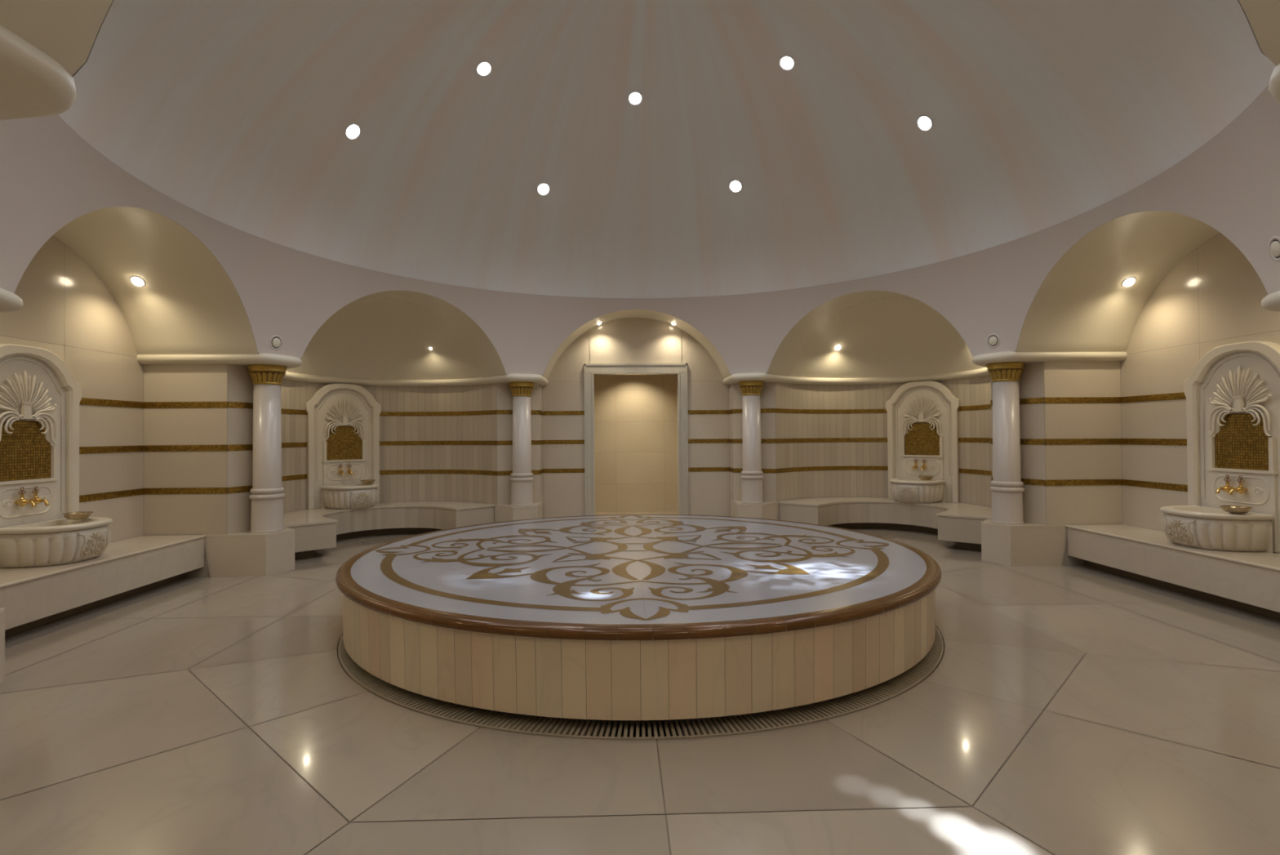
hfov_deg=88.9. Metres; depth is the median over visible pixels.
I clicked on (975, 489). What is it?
wall
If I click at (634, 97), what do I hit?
recessed light
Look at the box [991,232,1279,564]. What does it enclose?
wall
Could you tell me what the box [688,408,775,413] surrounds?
trim
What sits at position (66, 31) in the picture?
vault
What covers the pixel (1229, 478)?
tap
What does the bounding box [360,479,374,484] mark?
metal bowl
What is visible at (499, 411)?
trim
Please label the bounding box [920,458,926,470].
tap
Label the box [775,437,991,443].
trim
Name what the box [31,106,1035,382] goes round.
ceiling
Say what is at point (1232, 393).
fountain
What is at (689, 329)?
vault
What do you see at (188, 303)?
vault
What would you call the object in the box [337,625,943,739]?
drain grate
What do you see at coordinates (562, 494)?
wall
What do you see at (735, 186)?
recessed light
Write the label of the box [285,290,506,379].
vault
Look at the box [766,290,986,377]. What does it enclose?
vault
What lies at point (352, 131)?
recessed light
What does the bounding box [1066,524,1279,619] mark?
bench
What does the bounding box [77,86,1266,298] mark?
trim
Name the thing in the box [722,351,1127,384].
trim
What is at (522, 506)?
column
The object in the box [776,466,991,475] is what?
trim
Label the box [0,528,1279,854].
floor
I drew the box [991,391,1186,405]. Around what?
trim
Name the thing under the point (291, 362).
trim
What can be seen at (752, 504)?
column
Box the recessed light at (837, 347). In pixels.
[834,344,841,350]
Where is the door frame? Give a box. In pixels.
[583,363,688,515]
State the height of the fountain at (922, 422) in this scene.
1.955 m
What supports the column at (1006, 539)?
on the floor at (1065, 709)
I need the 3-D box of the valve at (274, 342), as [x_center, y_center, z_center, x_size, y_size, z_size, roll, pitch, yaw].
[-4.259,-0.993,7.637,0.038,0.182,0.184,-1,-1,21]
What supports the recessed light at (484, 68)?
in the ceiling at (1044, 113)
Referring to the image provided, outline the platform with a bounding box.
[335,514,942,719]
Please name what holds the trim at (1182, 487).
attached to the wall at (1212, 298)
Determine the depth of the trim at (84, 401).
7.48 m
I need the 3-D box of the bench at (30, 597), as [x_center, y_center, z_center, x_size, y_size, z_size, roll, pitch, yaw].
[-5.269,1.455,5.867,0.705,0.479,3.182,0,-1,-2]
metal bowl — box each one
[61,511,93,519]
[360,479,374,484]
[918,475,933,479]
[1219,505,1253,513]
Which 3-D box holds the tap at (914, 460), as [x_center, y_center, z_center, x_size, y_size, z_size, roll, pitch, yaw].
[4.546,0.602,10.762,0.176,0.184,0.176,0,-1,-2]
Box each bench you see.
[0,534,205,636]
[283,501,494,558]
[778,497,991,550]
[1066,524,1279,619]
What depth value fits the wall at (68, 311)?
7.32 m
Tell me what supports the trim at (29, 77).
attached to the wall at (51, 177)
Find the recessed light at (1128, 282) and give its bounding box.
[1121,276,1136,287]
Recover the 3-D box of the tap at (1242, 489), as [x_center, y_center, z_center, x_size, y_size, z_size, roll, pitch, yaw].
[5.700,0.548,6.209,0.205,0.184,0.076,0,-1,-2]
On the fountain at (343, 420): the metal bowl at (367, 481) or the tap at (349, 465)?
the tap at (349, 465)
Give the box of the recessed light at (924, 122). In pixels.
[915,114,933,131]
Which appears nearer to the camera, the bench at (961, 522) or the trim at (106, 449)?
the trim at (106, 449)
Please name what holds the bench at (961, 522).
on the floor at (1065, 709)
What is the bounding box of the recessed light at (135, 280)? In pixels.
[129,275,145,286]
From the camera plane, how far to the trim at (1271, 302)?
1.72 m
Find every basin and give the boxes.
[0,516,112,568]
[320,483,379,509]
[888,478,946,502]
[1160,505,1273,552]
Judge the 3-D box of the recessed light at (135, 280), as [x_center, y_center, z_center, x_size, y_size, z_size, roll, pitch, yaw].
[-5.309,-1.546,6.897,0.141,0.094,0.113,0,-1,3]
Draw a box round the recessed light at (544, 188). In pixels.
[536,182,550,195]
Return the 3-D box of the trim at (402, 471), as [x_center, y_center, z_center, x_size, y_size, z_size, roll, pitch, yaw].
[-4.090,0.746,9.982,1.905,0.072,3.210,-1,-1,43]
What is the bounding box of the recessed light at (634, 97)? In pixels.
[627,90,643,106]
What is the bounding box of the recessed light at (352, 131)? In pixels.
[344,122,360,140]
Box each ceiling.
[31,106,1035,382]
[57,0,1275,297]
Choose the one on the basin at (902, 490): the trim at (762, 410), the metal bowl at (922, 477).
the metal bowl at (922, 477)
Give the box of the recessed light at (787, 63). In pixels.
[778,54,795,71]
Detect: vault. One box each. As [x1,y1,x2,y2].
[0,0,1279,75]
[53,206,258,354]
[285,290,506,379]
[542,309,731,379]
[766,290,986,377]
[1015,210,1219,351]
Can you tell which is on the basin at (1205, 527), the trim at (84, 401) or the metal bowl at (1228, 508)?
the metal bowl at (1228, 508)
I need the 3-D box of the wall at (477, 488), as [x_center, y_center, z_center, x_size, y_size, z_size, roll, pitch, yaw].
[-4.093,0.451,9.986,1.908,2.560,3.216,-1,-1,43]
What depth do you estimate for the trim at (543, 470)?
11.14 m
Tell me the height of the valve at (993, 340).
0.182 m
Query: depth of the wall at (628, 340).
11.22 m
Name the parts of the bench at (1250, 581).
seat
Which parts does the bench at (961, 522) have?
seat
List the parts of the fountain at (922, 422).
tap plate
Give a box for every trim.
[0,24,76,312]
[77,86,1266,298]
[79,397,253,408]
[79,444,253,453]
[79,484,252,502]
[137,352,548,386]
[280,408,497,416]
[281,440,497,447]
[281,469,497,480]
[497,409,584,414]
[497,440,584,444]
[497,468,584,475]
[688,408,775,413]
[688,438,775,443]
[688,466,775,472]
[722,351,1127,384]
[775,400,991,413]
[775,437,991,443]
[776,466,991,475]
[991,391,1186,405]
[991,438,1186,445]
[991,476,1187,491]
[1261,62,1279,311]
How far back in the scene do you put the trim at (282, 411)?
11.02 m
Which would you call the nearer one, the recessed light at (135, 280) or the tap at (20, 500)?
the tap at (20, 500)
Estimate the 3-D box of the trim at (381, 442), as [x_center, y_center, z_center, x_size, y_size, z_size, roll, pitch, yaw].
[-4.093,0.256,9.987,1.905,0.072,3.210,-1,-1,43]
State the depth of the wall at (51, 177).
7.29 m
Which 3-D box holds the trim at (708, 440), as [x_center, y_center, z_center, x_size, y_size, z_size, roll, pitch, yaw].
[1.526,0.229,11.081,1.595,0.072,0.329,-1,-1,21]
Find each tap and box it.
[14,486,36,506]
[28,485,49,505]
[337,463,344,475]
[346,462,353,474]
[912,457,917,469]
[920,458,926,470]
[1215,474,1234,493]
[1227,475,1247,494]
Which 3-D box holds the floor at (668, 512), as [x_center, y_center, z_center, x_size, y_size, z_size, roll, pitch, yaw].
[-0.083,1.696,12.134,4.800,0.060,1.600,0,-1,-2]
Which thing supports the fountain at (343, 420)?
attached to the wall at (477, 488)
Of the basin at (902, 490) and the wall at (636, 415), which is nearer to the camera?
the basin at (902, 490)
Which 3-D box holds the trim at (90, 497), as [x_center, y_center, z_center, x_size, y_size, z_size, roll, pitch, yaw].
[-5.023,0.710,5.883,1.217,0.072,4.518,0,-1,-2]
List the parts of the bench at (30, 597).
seat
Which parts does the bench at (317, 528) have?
seat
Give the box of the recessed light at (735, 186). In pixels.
[728,179,742,193]
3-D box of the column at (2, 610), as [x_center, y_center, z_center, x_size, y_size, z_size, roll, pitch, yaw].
[-4.419,0.451,4.004,0.658,2.440,0.937,0,-1,-24]
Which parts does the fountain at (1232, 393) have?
tap plate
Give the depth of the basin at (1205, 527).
6.03 m
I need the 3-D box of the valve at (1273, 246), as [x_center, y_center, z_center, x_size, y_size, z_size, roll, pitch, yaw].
[4.435,-1.244,4.542,0.042,0.181,0.184,-1,-1,19]
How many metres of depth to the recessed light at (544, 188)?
9.29 m
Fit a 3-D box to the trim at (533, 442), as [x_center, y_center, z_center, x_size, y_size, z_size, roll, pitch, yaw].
[-1.642,0.249,10.979,1.595,0.072,0.328,0,-1,-25]
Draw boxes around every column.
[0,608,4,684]
[204,364,294,577]
[491,381,542,522]
[729,380,783,519]
[981,361,1066,565]
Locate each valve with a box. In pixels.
[269,334,283,350]
[986,333,999,348]
[1267,235,1279,262]
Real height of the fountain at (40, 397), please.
1.955 m
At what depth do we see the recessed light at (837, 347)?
10.96 m
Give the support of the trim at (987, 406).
attached to the wall at (975, 489)
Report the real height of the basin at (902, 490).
0.348 m
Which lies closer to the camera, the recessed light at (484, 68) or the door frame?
the recessed light at (484, 68)
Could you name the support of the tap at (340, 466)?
on the fountain at (343, 420)
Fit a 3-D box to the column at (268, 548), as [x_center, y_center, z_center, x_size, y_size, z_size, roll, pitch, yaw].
[-4.541,0.491,7.801,0.658,2.440,0.937,-1,-1,21]
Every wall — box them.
[0,0,1279,375]
[0,235,253,577]
[280,378,497,513]
[497,324,589,517]
[589,317,682,363]
[594,374,677,511]
[681,323,776,515]
[775,374,991,507]
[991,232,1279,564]
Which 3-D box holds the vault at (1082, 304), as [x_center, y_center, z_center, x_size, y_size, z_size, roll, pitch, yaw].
[5.159,-1.403,6.232,1.340,1.145,3.200,0,-1,-2]
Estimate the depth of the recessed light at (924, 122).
7.48 m
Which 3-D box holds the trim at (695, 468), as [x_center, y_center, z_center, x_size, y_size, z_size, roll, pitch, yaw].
[1.529,0.719,11.076,1.595,0.072,0.329,-1,-1,21]
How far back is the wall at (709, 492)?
11.23 m
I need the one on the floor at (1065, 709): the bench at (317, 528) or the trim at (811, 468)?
the bench at (317, 528)
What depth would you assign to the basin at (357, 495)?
10.03 m
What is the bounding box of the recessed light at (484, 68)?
[475,60,492,76]
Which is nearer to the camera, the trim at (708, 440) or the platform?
the platform
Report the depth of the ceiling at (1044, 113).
7.51 m
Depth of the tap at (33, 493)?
5.94 m
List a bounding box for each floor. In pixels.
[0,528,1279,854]
[595,511,677,515]
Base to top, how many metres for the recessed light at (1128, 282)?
0.094 m
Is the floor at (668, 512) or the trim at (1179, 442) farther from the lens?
the floor at (668, 512)
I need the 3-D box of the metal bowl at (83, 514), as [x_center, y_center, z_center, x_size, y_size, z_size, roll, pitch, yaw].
[-5.320,0.839,6.172,0.232,0.063,0.232,0,-1,-2]
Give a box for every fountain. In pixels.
[0,343,81,528]
[305,383,381,509]
[885,381,959,502]
[1183,341,1279,552]
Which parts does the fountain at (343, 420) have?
tap plate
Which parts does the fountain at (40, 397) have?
tap plate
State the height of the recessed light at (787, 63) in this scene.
0.109 m
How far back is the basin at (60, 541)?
5.70 m

